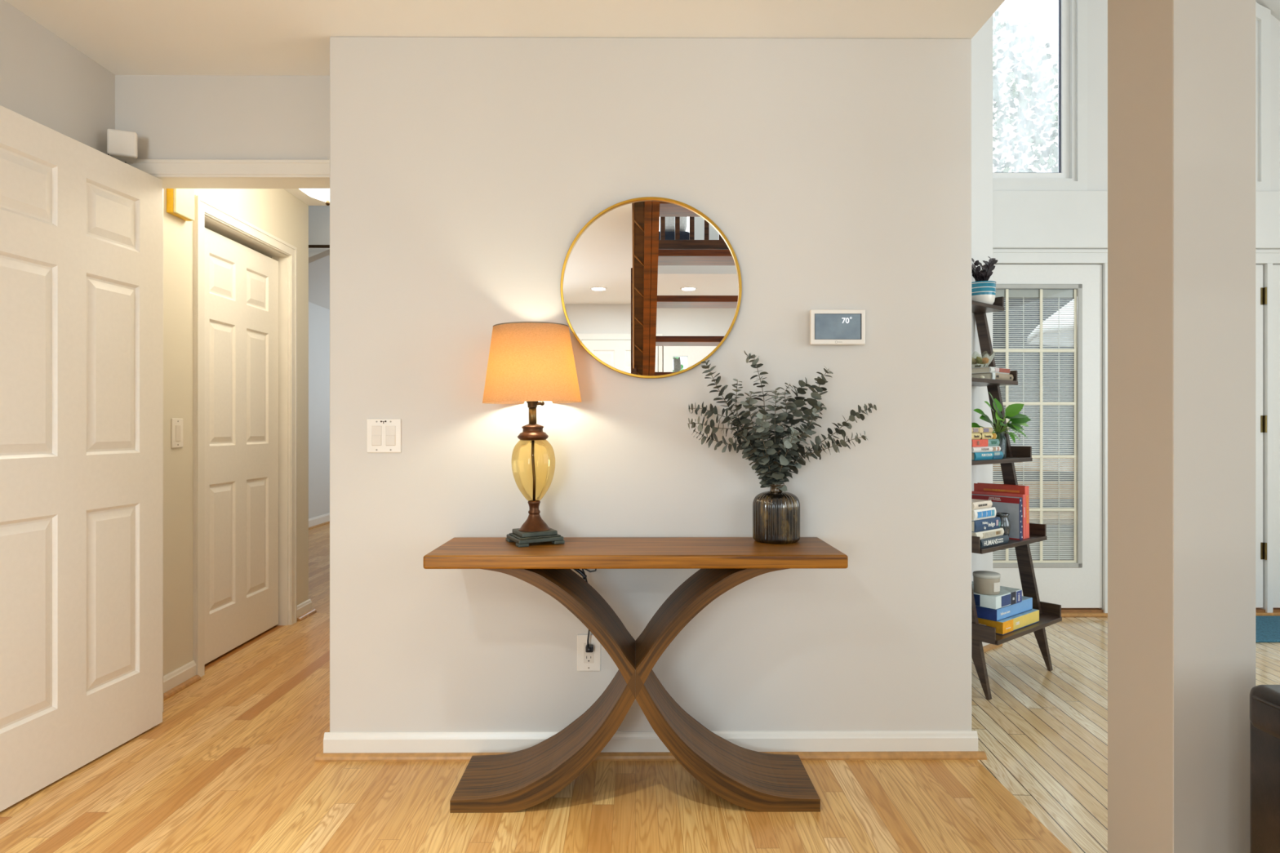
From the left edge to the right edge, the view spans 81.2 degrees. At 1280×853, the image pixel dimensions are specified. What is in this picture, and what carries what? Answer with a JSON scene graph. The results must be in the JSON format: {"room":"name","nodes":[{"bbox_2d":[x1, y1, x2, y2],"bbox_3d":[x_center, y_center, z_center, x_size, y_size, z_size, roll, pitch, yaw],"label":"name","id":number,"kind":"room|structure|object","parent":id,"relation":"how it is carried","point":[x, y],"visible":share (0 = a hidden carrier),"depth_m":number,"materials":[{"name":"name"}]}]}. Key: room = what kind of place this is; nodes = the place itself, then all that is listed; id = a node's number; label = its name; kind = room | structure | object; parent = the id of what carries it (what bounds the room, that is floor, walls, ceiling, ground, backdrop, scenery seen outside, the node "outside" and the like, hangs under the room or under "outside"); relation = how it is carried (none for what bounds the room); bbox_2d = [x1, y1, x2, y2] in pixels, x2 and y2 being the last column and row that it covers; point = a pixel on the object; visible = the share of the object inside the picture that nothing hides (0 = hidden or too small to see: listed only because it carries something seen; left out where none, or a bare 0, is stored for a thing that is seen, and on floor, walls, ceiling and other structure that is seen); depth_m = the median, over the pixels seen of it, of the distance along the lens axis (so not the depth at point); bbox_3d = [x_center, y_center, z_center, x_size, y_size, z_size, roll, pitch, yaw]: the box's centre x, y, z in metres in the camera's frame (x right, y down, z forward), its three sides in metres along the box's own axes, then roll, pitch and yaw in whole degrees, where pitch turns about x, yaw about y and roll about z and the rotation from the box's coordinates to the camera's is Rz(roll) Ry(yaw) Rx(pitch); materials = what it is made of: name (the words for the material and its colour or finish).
{"room":"entryway","nodes":[
{"label":"entryway","id":0,"kind":"room"},
{"bbox_2d":[0,0,308,675],"bbox_3d":[-2.019,-0.101,0.670,0.130,2.432,7.565,0,0,0],"label":"wall","id":1,"kind":"structure","parent":0,"point":[277,212],"depth_m":3.16,"materials":[{"name":"paint"}]},
{"bbox_2d":[0,105,162,811],"bbox_3d":[-1.867,0.092,2.402,0.097,2.030,0.825,0,0,4],"label":"door","id":2,"kind":"structure","parent":1,"relation":"in","point":[81,226],"depth_m":2.40,"materials":[{"name":"white paint"}]},
{"bbox_2d":[171,418,182,448],"bbox_3d":[-1.965,0.028,3.173,0.008,0.124,0.076,0,0,0],"label":"light switch","id":3,"kind":"object","parent":1,"relation":"attached to","point":[176,424],"visible":1,"depth_m":3.17,"materials":[{"name":"white plastic"}]},
{"bbox_2d":[163,660,196,693],"bbox_3d":[-1.962,1.073,3.107,0.014,0.084,0.373,0,0,0],"label":"baseboard","id":4,"kind":"structure","parent":1,"relation":"attached to","point":[174,678],"depth_m":3.17,"materials":[{"name":"white paint"}]},
{"bbox_2d":[166,188,194,221],"bbox_3d":[-1.949,-0.968,3.171,0.040,0.155,0.135,0,0,0],"label":"door chime","id":5,"kind":"object","parent":1,"relation":"attached to","point":[180,202],"visible":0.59,"depth_m":3.15,"materials":[{"name":"plastic"}]},
{"bbox_2d":[163,675,200,701],"bbox_3d":[-1.945,1.105,3.107,0.020,0.020,0.373,0,0,0],"label":"trim","id":6,"kind":"structure","parent":1,"relation":"attached to","point":[170,693],"depth_m":3.16,"materials":[{"name":"brown wood"}]},
{"bbox_2d":[204,227,278,664],"bbox_3d":[-2.071,0.090,3.778,0.106,2.025,0.785,0,0,0],"label":"door","id":7,"kind":"structure","parent":1,"relation":"in","point":[242,282],"depth_m":3.75,"materials":[{"name":"white paint"}]},
{"bbox_2d":[193,195,297,676],"bbox_3d":[-2.023,0.047,3.775,0.140,2.136,0.966,0,0,0],"label":"door frame","id":8,"kind":"structure","parent":1,"relation":"attached to","point":[202,207],"depth_m":4.06,"materials":[{"name":"white paint"}]},
{"bbox_2d":[297,599,311,617],"bbox_3d":[-1.970,1.073,4.369,0.014,0.084,0.196,0,0,0],"label":"baseboard","id":9,"kind":"structure","parent":1,"relation":"attached to","point":[305,606],"depth_m":4.37,"materials":[{"name":"white paint"}]},
{"bbox_2d":[115,75,329,159],"bbox_3d":[-1.509,-0.101,2.861,0.917,2.432,0.120,0,0,0],"label":"wall header","id":10,"kind":"structure","parent":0,"point":[172,117],"depth_m":2.80,"materials":[{"name":"beige paint"}]},
{"bbox_2d":[106,128,137,163],"bbox_3d":[-1.889,-1.018,2.733,0.093,0.110,0.074,0,0,-24],"label":"sensor","id":11,"kind":"object","parent":10,"relation":"attached to","point":[122,145],"visible":0.88,"depth_m":2.70,"materials":[{"name":"white plastic"}]},
{"bbox_2d":[126,159,329,711],"bbox_3d":[-1.499,0.060,2.851,0.897,2.110,0.143,0,0,0],"label":"door frame","id":12,"kind":"structure","parent":10,"relation":"attached to","point":[158,168],"depth_m":2.78,"materials":[{"name":"white paint"}]},
{"bbox_2d":[308,302,329,518],"bbox_3d":[-3.664,-0.145,7.178,0.120,2.520,5.800,0,0,0],"label":"wall","id":13,"kind":"structure","parent":0,"point":[318,316],"depth_m":8.39,"materials":[{"name":"paint"}]},
{"bbox_2d":[308,512,329,527],"bbox_3d":[-3.597,1.060,7.228,0.014,0.110,5.500,0,0,0],"label":"baseboard","id":14,"kind":"structure","parent":13,"relation":"attached to","point":[320,519],"depth_m":8.37,"materials":[{"name":"white paint"}]},
{"bbox_2d":[308,205,329,262],"bbox_3d":[-2.272,-1.575,5.236,2.640,1.860,0.100,0,0,0],"label":"wall","id":15,"kind":"structure","parent":0,"point":[318,215],"depth_m":5.19,"materials":[{"name":"paint"}]},
{"bbox_2d":[4,0,1004,309],"bbox_3d":[-1.290,-2.045,3.492,4.822,1.480,13.200,0,0,0],"label":"ceiling","id":16,"kind":"structure","parent":0,"point":[267,37],"depth_m":2.44,"materials":[{"name":"paint"}]},
{"bbox_2d":[298,188,329,205],"bbox_3d":[-1.451,-1.172,3.471,0.424,0.290,0.424,0,0,0],"label":"ceiling light","id":17,"kind":"object","parent":16,"relation":"attached to","point":[322,194],"visible":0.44,"depth_m":3.42,"materials":[{"name":"white glass"}]},
{"bbox_2d":[0,523,1279,852],"bbox_3d":[0.604,1.175,3.504,8.750,0.120,13.200,0,0,0],"label":"floor","id":18,"kind":"structure","parent":0,"point":[230,766],"depth_m":2.28,"materials":[{"name":"brown wood"}]},
{"bbox_2d":[423,537,848,813],"bbox_3d":[-0.013,0.742,2.318,1.221,0.746,0.357,0,0,0],"label":"console table","id":19,"kind":"object","parent":18,"relation":"on","point":[744,778],"visible":1,"depth_m":2.18,"materials":[{"name":"brown wood"}]},
{"bbox_2d":[482,321,581,547],"bbox_3d":[-0.343,0.025,2.377,0.312,0.690,0.312,0,0,-23],"label":"table lamp","id":20,"kind":"object","parent":19,"relation":"on","point":[531,362],"visible":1,"depth_m":2.28,"materials":[{"name":"fabric"}]},
{"bbox_2d":[526,400,544,408],"bbox_3d":[-0.335,-0.086,2.379,0.054,0.055,0.040,-1,0,-25],"label":"socket","id":21,"kind":"object","parent":20,"relation":"attached to","point":[530,404],"depth_m":2.37,"materials":[{"name":"brown metal"}]},
{"bbox_2d":[752,483,799,543],"bbox_3d":[0.440,0.276,2.408,0.151,0.188,0.151,0,0,0],"label":"ribbed vase","id":22,"kind":"object","parent":19,"relation":"on","point":[775,512],"visible":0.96,"depth_m":2.35,"materials":[{"name":"brown glass"}]},
{"bbox_2d":[688,401,771,482],"bbox_3d":[0.299,0.062,2.434,0.285,0.290,0.065,0,0,12],"label":"stem","id":23,"kind":"object","parent":22,"relation":"in","point":[708,413],"visible":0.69,"depth_m":2.44,"materials":[{"name":"green plant"}]},
{"bbox_2d":[688,415,773,484],"bbox_3d":[0.298,0.086,2.371,0.301,0.239,0.063,0,0,-12],"label":"stem","id":24,"kind":"object","parent":22,"relation":"in","point":[707,429],"visible":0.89,"depth_m":2.37,"materials":[{"name":"green plant"}]},
{"bbox_2d":[691,426,775,488],"bbox_3d":[0.304,0.101,2.406,0.277,0.208,0.065,0,0,0],"label":"stem","id":25,"kind":"object","parent":22,"relation":"in","point":[745,455],"visible":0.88,"depth_m":2.41,"materials":[{"name":"green plant"}]},
{"bbox_2d":[701,360,779,484],"bbox_3d":[0.324,-0.004,2.421,0.253,0.426,0.073,0,0,7],"label":"stem","id":26,"kind":"object","parent":22,"relation":"in","point":[728,396],"visible":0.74,"depth_m":2.42,"materials":[{"name":"green plant"}]},
{"bbox_2d":[729,378,776,481],"bbox_3d":[0.366,0.028,2.394,0.165,0.361,0.062,0,0,-12],"label":"stem","id":27,"kind":"object","parent":22,"relation":"in","point":[739,406],"visible":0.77,"depth_m":2.39,"materials":[{"name":"green plant"}]},
{"bbox_2d":[740,391,778,484],"bbox_3d":[0.378,0.049,2.365,0.165,0.319,0.070,0,0,-42],"label":"stem","id":28,"kind":"object","parent":22,"relation":"in","point":[748,403],"visible":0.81,"depth_m":2.35,"materials":[{"name":"green plant"}]},
{"bbox_2d":[744,351,778,473],"bbox_3d":[0.400,-0.019,2.417,0.120,0.458,0.078,0,0,34],"label":"stem","id":29,"kind":"object","parent":22,"relation":"in","point":[754,362],"visible":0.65,"depth_m":2.42,"materials":[{"name":"green plant"}]},
{"bbox_2d":[752,413,782,487],"bbox_3d":[0.395,0.083,2.349,0.072,0.249,0.152,0,0,29],"label":"stem","id":30,"kind":"object","parent":22,"relation":"in","point":[763,426],"visible":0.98,"depth_m":2.34,"materials":[{"name":"green plant"}]},
{"bbox_2d":[764,386,786,484],"bbox_3d":[0.427,0.043,2.373,0.065,0.332,0.112,0,0,0],"label":"stem","id":31,"kind":"object","parent":22,"relation":"in","point":[775,421],"visible":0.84,"depth_m":2.36,"materials":[{"name":"green plant"}]},
{"bbox_2d":[768,413,791,484],"bbox_3d":[0.443,0.081,2.386,0.070,0.249,0.082,0,0,-21],"label":"stem","id":32,"kind":"object","parent":22,"relation":"in","point":[771,428],"visible":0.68,"depth_m":2.38,"materials":[{"name":"green plant"}]},
{"bbox_2d":[767,382,794,481],"bbox_3d":[0.451,0.033,2.400,0.094,0.346,0.059,0,0,16],"label":"stem","id":33,"kind":"object","parent":22,"relation":"in","point":[787,407],"visible":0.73,"depth_m":2.39,"materials":[{"name":"green plant"}]},
{"bbox_2d":[765,426,801,491],"bbox_3d":[0.459,0.104,2.352,0.069,0.207,0.151,0,0,-23],"label":"stem","id":34,"kind":"object","parent":22,"relation":"in","point":[789,443],"visible":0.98,"depth_m":2.35,"materials":[{"name":"green plant"}]},
{"bbox_2d":[768,377,811,480],"bbox_3d":[0.482,0.022,2.430,0.167,0.369,0.076,0,0,-18],"label":"stem","id":35,"kind":"object","parent":22,"relation":"in","point":[798,402],"visible":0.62,"depth_m":2.42,"materials":[{"name":"green plant"}]},
{"bbox_2d":[774,400,826,482],"bbox_3d":[0.503,0.063,2.379,0.178,0.286,0.076,0,0,18],"label":"stem","id":36,"kind":"object","parent":22,"relation":"in","point":[817,409],"visible":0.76,"depth_m":2.37,"materials":[{"name":"green plant"}]},
{"bbox_2d":[779,367,833,474],"bbox_3d":[0.527,0.002,2.417,0.198,0.402,0.078,0,0,0],"label":"stem","id":37,"kind":"object","parent":22,"relation":"in","point":[814,394],"visible":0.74,"depth_m":2.42,"materials":[{"name":"green plant"}]},
{"bbox_2d":[779,431,867,481],"bbox_3d":[0.570,0.112,2.380,0.307,0.197,0.063,0,0,10],"label":"stem","id":38,"kind":"object","parent":22,"relation":"in","point":[801,461],"visible":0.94,"depth_m":2.37,"materials":[{"name":"green plant"}]},
{"bbox_2d":[782,403,876,483],"bbox_3d":[0.599,0.064,2.423,0.341,0.281,0.062,0,0,-5],"label":"stem","id":39,"kind":"object","parent":22,"relation":"in","point":[851,418],"visible":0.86,"depth_m":2.42,"materials":[{"name":"green plant"}]},
{"bbox_2d":[971,296,1062,700],"bbox_3d":[1.552,0.244,3.358,0.631,1.742,0.407,0,0,-39],"label":"ladder shelf","id":40,"kind":"object","parent":18,"relation":"on","point":[1050,614],"visible":0.3,"depth_m":3.44,"materials":[{"name":"brown wood"}]},
{"bbox_2d":[971,280,995,304],"bbox_3d":[1.639,-0.631,3.584,0.129,0.112,0.129,0,0,-39],"label":"plant pot","id":41,"kind":"object","parent":40,"relation":"on","point":[984,291],"visible":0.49,"depth_m":3.53,"materials":[{"name":"ceramic"}]},
{"bbox_2d":[971,256,997,281],"bbox_3d":[1.641,-0.740,3.578,0.127,0.151,0.170,0,0,20],"label":"plant","id":42,"kind":"object","parent":41,"relation":"on","point":[978,274],"visible":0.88,"depth_m":3.55,"materials":[{"name":"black plant"}]},
{"bbox_2d":[971,451,1003,460],"bbox_3d":[1.483,0.128,3.323,0.245,0.033,0.154,0,0,-39],"label":"book","id":43,"kind":"object","parent":40,"relation":"on","point":[992,455],"visible":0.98,"depth_m":3.25,"materials":[{"name":"blue paper"}]},
{"bbox_2d":[971,445,1000,452],"bbox_3d":[1.469,0.099,3.314,0.242,0.024,0.154,0,0,-39],"label":"book","id":44,"kind":"object","parent":43,"relation":"on","point":[997,448],"visible":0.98,"depth_m":3.25,"materials":[{"name":"white paper"}]},
{"bbox_2d":[971,439,999,447],"bbox_3d":[1.461,0.071,3.309,0.242,0.031,0.154,0,0,-39],"label":"book","id":45,"kind":"object","parent":44,"relation":"on","point":[975,442],"visible":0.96,"depth_m":3.24,"materials":[{"name":"red paper"}]},
{"bbox_2d":[971,433,996,439],"bbox_3d":[1.441,0.043,3.296,0.245,0.026,0.154,0,0,-39],"label":"book","id":46,"kind":"object","parent":45,"relation":"on","point":[974,436],"visible":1,"depth_m":3.25,"materials":[{"name":"beige paper"}]},
{"bbox_2d":[971,427,993,433],"bbox_3d":[1.430,0.017,3.286,0.225,0.025,0.143,0,0,-39],"label":"book","id":47,"kind":"object","parent":46,"relation":"on","point":[974,430],"visible":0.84,"depth_m":3.24,"materials":[{"name":"beige paper"}]},
{"bbox_2d":[971,372,1013,380],"bbox_3d":[1.647,-0.231,3.546,0.206,0.032,0.159,0,0,-39],"label":"book","id":48,"kind":"object","parent":40,"relation":"on","point":[987,375],"visible":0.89,"depth_m":3.47,"materials":[{"name":"beige paper"}]},
{"bbox_2d":[971,366,1009,373],"bbox_3d":[1.635,-0.261,3.541,0.185,0.027,0.153,0,0,-39],"label":"book","id":49,"kind":"object","parent":48,"relation":"on","point":[988,369],"visible":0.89,"depth_m":3.47,"materials":[{"name":"white paper"}]},
{"bbox_2d":[980,534,1008,548],"bbox_3d":[1.459,0.488,3.228,0.238,0.034,0.164,0,0,-39],"label":"book","id":50,"kind":"object","parent":40,"relation":"on","point":[988,542],"visible":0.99,"depth_m":3.16,"materials":[{"name":"paper"}]},
{"bbox_2d":[971,527,1004,539],"bbox_3d":[1.433,0.454,3.209,0.235,0.032,0.153,0,0,-39],"label":"book","id":51,"kind":"object","parent":50,"relation":"on","point":[998,531],"visible":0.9,"depth_m":3.15,"materials":[{"name":"beige paper"}]},
{"bbox_2d":[971,516,1000,532],"bbox_3d":[1.423,0.414,3.206,0.215,0.048,0.154,0,0,-39],"label":"book","id":52,"kind":"object","parent":51,"relation":"on","point":[977,526],"visible":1,"depth_m":3.13,"materials":[{"name":"blue paper"}]},
{"bbox_2d":[971,506,996,520],"bbox_3d":[1.411,0.367,3.195,0.182,0.044,0.143,0,0,-39],"label":"book","id":53,"kind":"object","parent":52,"relation":"on","point":[987,513],"visible":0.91,"depth_m":3.13,"materials":[{"name":"white paper"}]},
{"bbox_2d":[971,498,992,510],"bbox_3d":[1.398,0.330,3.189,0.155,0.030,0.144,0,0,-39],"label":"book","id":54,"kind":"object","parent":53,"relation":"on","point":[975,504],"visible":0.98,"depth_m":3.14,"materials":[{"name":"beige paper"}]},
{"bbox_2d":[971,493,1022,540],"bbox_3d":[1.620,0.411,3.420,0.030,0.188,0.248,0,0,-39],"label":"book","id":55,"kind":"object","parent":40,"relation":"on","point":[1011,505],"visible":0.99,"depth_m":3.35,"materials":[{"name":"grey paper"}]},
{"bbox_2d":[971,494,1019,503],"bbox_3d":[1.609,0.331,3.413,0.002,0.025,0.245,-1,1,-39],"label":"print","id":56,"kind":"object","parent":55,"relation":"on","point":[1003,500],"depth_m":3.39},
{"bbox_2d":[971,490,1025,539],"bbox_3d":[1.648,0.405,3.438,0.020,0.200,0.238,-1,1,-39],"label":"book","id":57,"kind":"object","parent":40,"relation":"on","point":[1022,495],"visible":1,"depth_m":3.36,"materials":[{"name":"red paper"}]},
{"bbox_2d":[973,482,1029,538],"bbox_3d":[1.674,0.387,3.462,0.039,0.236,0.238,-2,1,-39],"label":"book","id":58,"kind":"object","parent":40,"relation":"on","point":[989,487],"visible":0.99,"depth_m":3.41,"materials":[{"name":"red paper"}]},
{"bbox_2d":[983,488,1019,493],"bbox_3d":[1.665,0.295,3.442,0.002,0.009,0.165,-2,1,-39],"label":"print","id":59,"kind":"object","parent":58,"relation":"on","point":[984,489],"depth_m":3.43},
{"bbox_2d":[995,512,1010,536],"bbox_3d":[1.612,0.446,3.323,0.069,0.118,0.069,0,0,-39],"label":"vase","id":60,"kind":"object","parent":40,"relation":"on","point":[1005,522],"visible":0.54,"depth_m":3.30,"materials":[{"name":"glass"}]},
{"bbox_2d":[1000,431,1006,457],"bbox_3d":[1.639,0.085,3.417,0.066,0.120,0.066,0,0,25],"label":"glass jar","id":61,"kind":"object","parent":40,"relation":"on","point":[1004,446],"visible":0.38,"depth_m":3.42,"materials":[{"name":"clear glass"}]},
{"bbox_2d":[971,391,1030,445],"bbox_3d":[1.667,-0.022,3.402,0.384,0.273,0.188,0,0,-39],"label":"pothos plant","id":62,"kind":"object","parent":61,"relation":"in","point":[1012,411],"visible":0.83,"depth_m":3.38,"materials":[{"name":"green plant"}]},
{"bbox_2d":[977,608,1039,635],"bbox_3d":[1.561,0.838,3.293,0.341,0.053,0.241,0,0,-39],"label":"box","id":63,"kind":"object","parent":40,"relation":"on","point":[1004,626],"visible":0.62,"depth_m":3.17,"materials":[{"name":"yellow cardboard"}]},
{"bbox_2d":[975,595,1032,621],"bbox_3d":[1.536,0.785,3.300,0.331,0.053,0.241,0,0,-39],"label":"box","id":64,"kind":"object","parent":63,"relation":"on","point":[1026,605],"visible":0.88,"depth_m":3.16,"materials":[{"name":"blue cardboard"}]},
{"bbox_2d":[971,581,1022,609],"bbox_3d":[1.483,0.730,3.244,0.234,0.055,0.241,0,0,-39],"label":"box","id":65,"kind":"object","parent":64,"relation":"on","point":[1007,596],"visible":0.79,"depth_m":3.13,"materials":[{"name":"white cardboard"}]},
{"bbox_2d":[973,570,1000,595],"bbox_3d":[1.466,0.661,3.159,0.107,0.084,0.107,0,0,-39],"label":"candle jar","id":66,"kind":"object","parent":65,"relation":"on","point":[984,582],"visible":1,"depth_m":3.12,"materials":[{"name":"ceramic"}]},
{"bbox_2d":[1001,594,1010,606],"bbox_3d":[1.536,0.729,3.133,0.082,0.044,0.002,0,0,-39],"label":"print","id":67,"kind":"object","parent":65,"relation":"on","point":[1006,600],"depth_m":3.13},
{"bbox_2d":[1002,618,1013,634],"bbox_3d":[1.539,0.837,3.123,0.092,0.049,0.002,0,0,-39],"label":"print","id":68,"kind":"object","parent":63,"relation":"on","point":[1009,624],"depth_m":3.12},
{"bbox_2d":[1061,612,1279,617],"bbox_3d":[3.248,1.105,4.435,2.850,0.020,0.130,0,0,0],"label":"threshold","id":69,"kind":"object","parent":18,"relation":"on","point":[1063,614],"depth_m":4.37,"materials":[{"name":"brown wood"}]},
{"bbox_2d":[1249,684,1279,852],"bbox_3d":[1.554,0.801,1.008,0.802,0.628,0.848,0,0,0],"label":"armchair","id":70,"kind":"object","parent":18,"relation":"on","point":[1264,700],"visible":1,"depth_m":1.38,"materials":[{"name":"leather"}]},
{"bbox_2d":[1255,615,1279,642],"bbox_3d":[3.590,1.109,4.102,1.370,0.011,0.500,0,0,0],"label":"rug","id":71,"kind":"object","parent":18,"relation":"on","point":[1267,627],"visible":0.12,"depth_m":4.07,"materials":[{"name":"blue fabric"}]},
{"bbox_2d":[329,36,971,732],"bbox_3d":[0.039,-0.101,2.588,2.175,2.432,0.125,0,0,0],"label":"wall","id":72,"kind":"structure","parent":0,"point":[465,173],"depth_m":2.52,"materials":[{"name":"beige paint"}]},
{"bbox_2d":[366,418,401,453],"bbox_3d":[-0.863,0.031,2.515,0.115,0.114,0.009,0,0,0],"label":"light switch","id":73,"kind":"object","parent":72,"relation":"attached to","point":[383,435],"visible":1,"depth_m":2.51,"materials":[{"name":"white plastic"}]},
{"bbox_2d":[577,634,600,671],"bbox_3d":[-0.173,0.764,2.520,0.079,0.123,0.008,0,0,0],"label":"wall outlet","id":74,"kind":"object","parent":72,"relation":"attached to","point":[586,661],"visible":0.9,"depth_m":2.52,"materials":[{"name":"white plastic"}]},
{"bbox_2d":[583,643,593,662],"bbox_3d":[-0.173,0.764,2.518,0.034,0.067,0.003,0,0,0],"label":"receptacle","id":75,"kind":"object","parent":74,"relation":"attached to","point":[588,656],"depth_m":2.52,"materials":[{"name":"white plastic"}]},
{"bbox_2d":[323,730,977,752],"bbox_3d":[0.039,1.073,2.518,2.203,0.084,0.014,0,0,0],"label":"baseboard","id":76,"kind":"structure","parent":72,"relation":"attached to","point":[796,740],"depth_m":2.51,"materials":[{"name":"white paint"}]},
{"bbox_2d":[560,196,742,378],"bbox_3d":[0.037,-0.466,2.512,0.608,0.608,0.026,0,0,0],"label":"round mirror","id":77,"kind":"object","parent":72,"relation":"attached to","point":[651,287],"visible":1,"depth_m":2.51,"materials":[{"name":"mirror"}]},
{"bbox_2d":[315,751,986,761],"bbox_3d":[0.039,1.105,2.501,2.243,0.020,0.020,0,0,0],"label":"trim","id":78,"kind":"structure","parent":72,"relation":"attached to","point":[907,755],"depth_m":2.50,"materials":[{"name":"brown wood"}]},
{"bbox_2d":[809,309,865,345],"bbox_3d":[0.664,-0.334,2.515,0.185,0.118,0.028,0,0,0],"label":"thermostat","id":79,"kind":"object","parent":72,"relation":"attached to","point":[827,326],"visible":1,"depth_m":2.50,"materials":[{"name":"white plastic"}]},
{"bbox_2d":[971,14,992,581],"bbox_3d":[1.348,-1.085,3.561,0.568,4.400,1.922,0,0,28],"label":"wall","id":80,"kind":"structure","parent":0,"point":[982,42],"depth_m":3.74,"materials":[{"name":"paint"}]},
{"bbox_2d":[1107,0,1255,852],"bbox_3d":[1.203,-0.101,1.673,0.175,2.432,0.218,0,0,0],"label":"column","id":81,"kind":"structure","parent":0,"point":[1181,73],"depth_m":1.56,"materials":[{"name":"paint"}]},
{"bbox_2d":[1087,0,1279,265],"bbox_3d":[3.023,-1.285,4.458,3.700,4.800,0.120,0,0,0],"label":"wall","id":82,"kind":"structure","parent":0,"point":[1097,10],"depth_m":4.40,"materials":[{"name":"paint"}]},
{"bbox_2d":[992,0,1087,191],"bbox_3d":[1.995,-2.236,4.421,1.256,1.709,0.093,0,0,0],"label":"window","id":83,"kind":"structure","parent":82,"relation":"in","point":[1072,174],"depth_m":4.40,"materials":[{"name":"white plastic"}]},
{"bbox_2d":[992,264,1102,608],"bbox_3d":[2.270,0.058,4.422,0.914,2.025,0.052,0,0,0],"label":"door","id":84,"kind":"structure","parent":82,"relation":"in","point":[1068,584],"depth_m":4.41,"materials":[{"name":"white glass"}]},
{"bbox_2d":[992,297,1074,559],"bbox_3d":[2.269,0.011,4.425,0.608,1.566,0.014,0,0,0],"label":"blind","id":85,"kind":"object","parent":84,"relation":"attached to","point":[1059,508],"depth_m":4.42,"materials":[{"name":"white"}]},
{"bbox_2d":[992,288,1076,563],"bbox_3d":[2.269,-0.002,4.410,0.626,1.620,0.005,0,0,0],"label":"grille","id":86,"kind":"object","parent":84,"relation":"attached to","point":[1006,293],"depth_m":4.42,"materials":[{"name":"white wood"}]},
{"bbox_2d":[992,190,1279,248],"bbox_3d":[3.273,-1.208,4.378,3.200,0.333,0.045,0,0,0],"label":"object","id":87,"kind":"structure","parent":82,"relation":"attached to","point":[1022,219],"depth_m":4.35,"materials":[{"name":"white paint"}]},
{"bbox_2d":[992,248,1279,613],"bbox_3d":[3.233,0.036,4.415,2.920,2.157,0.070,0,0,0],"label":"door frame","id":88,"kind":"structure","parent":82,"relation":"attached to","point":[1266,258],"depth_m":4.39,"materials":[{"name":"white wood"}]},
{"bbox_2d":[1061,607,1279,612],"bbox_3d":[3.248,1.088,4.452,2.850,0.014,0.096,0,0,0],"label":"sill","id":89,"kind":"structure","parent":82,"relation":"attached to","point":[1257,609],"depth_m":4.41,"materials":[{"name":"brown wood"}]},
{"bbox_2d":[1255,265,1266,607],"bbox_3d":[3.231,0.058,4.422,0.927,2.025,0.063,0,0,0],"label":"door","id":90,"kind":"structure","parent":82,"relation":"in","point":[1260,291],"depth_m":4.41,"materials":[{"name":"white wood"}]},
{"bbox_2d":[1255,2,1271,191],"bbox_3d":[3.240,-2.136,4.428,0.927,1.509,0.093,0,0,0],"label":"window","id":91,"kind":"structure","parent":82,"relation":"in","point":[1263,15],"depth_m":4.38,"materials":[{"name":"white plastic"}]},
{"bbox_2d":[1272,265,1279,607],"bbox_3d":[4.179,0.058,4.434,0.914,2.025,0.052,0,0,0],"label":"door","id":92,"kind":"structure","parent":82,"relation":"in","point":[1276,268],"depth_m":4.41,"materials":[{"name":"white wood"}]},
{"bbox_2d":[1255,0,1279,21],"bbox_3d":[3.022,-2.591,0.719,4.048,2.428,7.600,0,0,0],"label":"ceiling","id":93,"kind":"structure","parent":0,"point":[1273,5],"depth_m":4.37,"materials":[{"name":"paint"}]},
{"label":"outside","id":94,"kind":"structure","parent":0,"visible":0},
{"bbox_2d":[992,533,1077,562],"bbox_3d":[4.437,1.240,10.277,15.000,0.150,11.500,0,0,0],"label":"ground","id":95,"kind":"structure","parent":94,"point":[1077,533],"depth_m":7.06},
{"bbox_2d":[992,10,1057,172],"bbox_3d":[4.241,-2.111,9.802,3.051,6.558,3.043,0,0,45],"label":"tree","id":96,"kind":"object","parent":95,"relation":"on","point":[1028,92],"visible":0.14,"depth_m":9.08,"materials":[{"name":"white plant"}]},
{"bbox_2d":[992,288,1077,533],"bbox_3d":[4.950,-0.310,8.255,10.000,2.950,0.150,0,0,0],"label":"fence","id":97,"kind":"object","parent":95,"relation":"on","point":[1077,289],"visible":0.02,"depth_m":8.18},
{"bbox_2d":[992,455,1077,524],"bbox_3d":[3.163,0.690,6.099,2.200,0.950,0.560,0,0,0],"label":"bench","id":98,"kind":"object","parent":95,"relation":"on","point":[1077,455],"visible":0.02,"depth_m":6.32,"materials":[{"name":"beige wood"}]},
{"bbox_2d":[1026,296,1077,347],"bbox_3d":[4.808,-0.240,6.880,2.143,2.810,2.143,0,0,22],"label":"patio umbrella","id":99,"kind":"object","parent":95,"relation":"on","point":[1077,296],"visible":0.05,"depth_m":6.85,"materials":[{"name":"fabric"}]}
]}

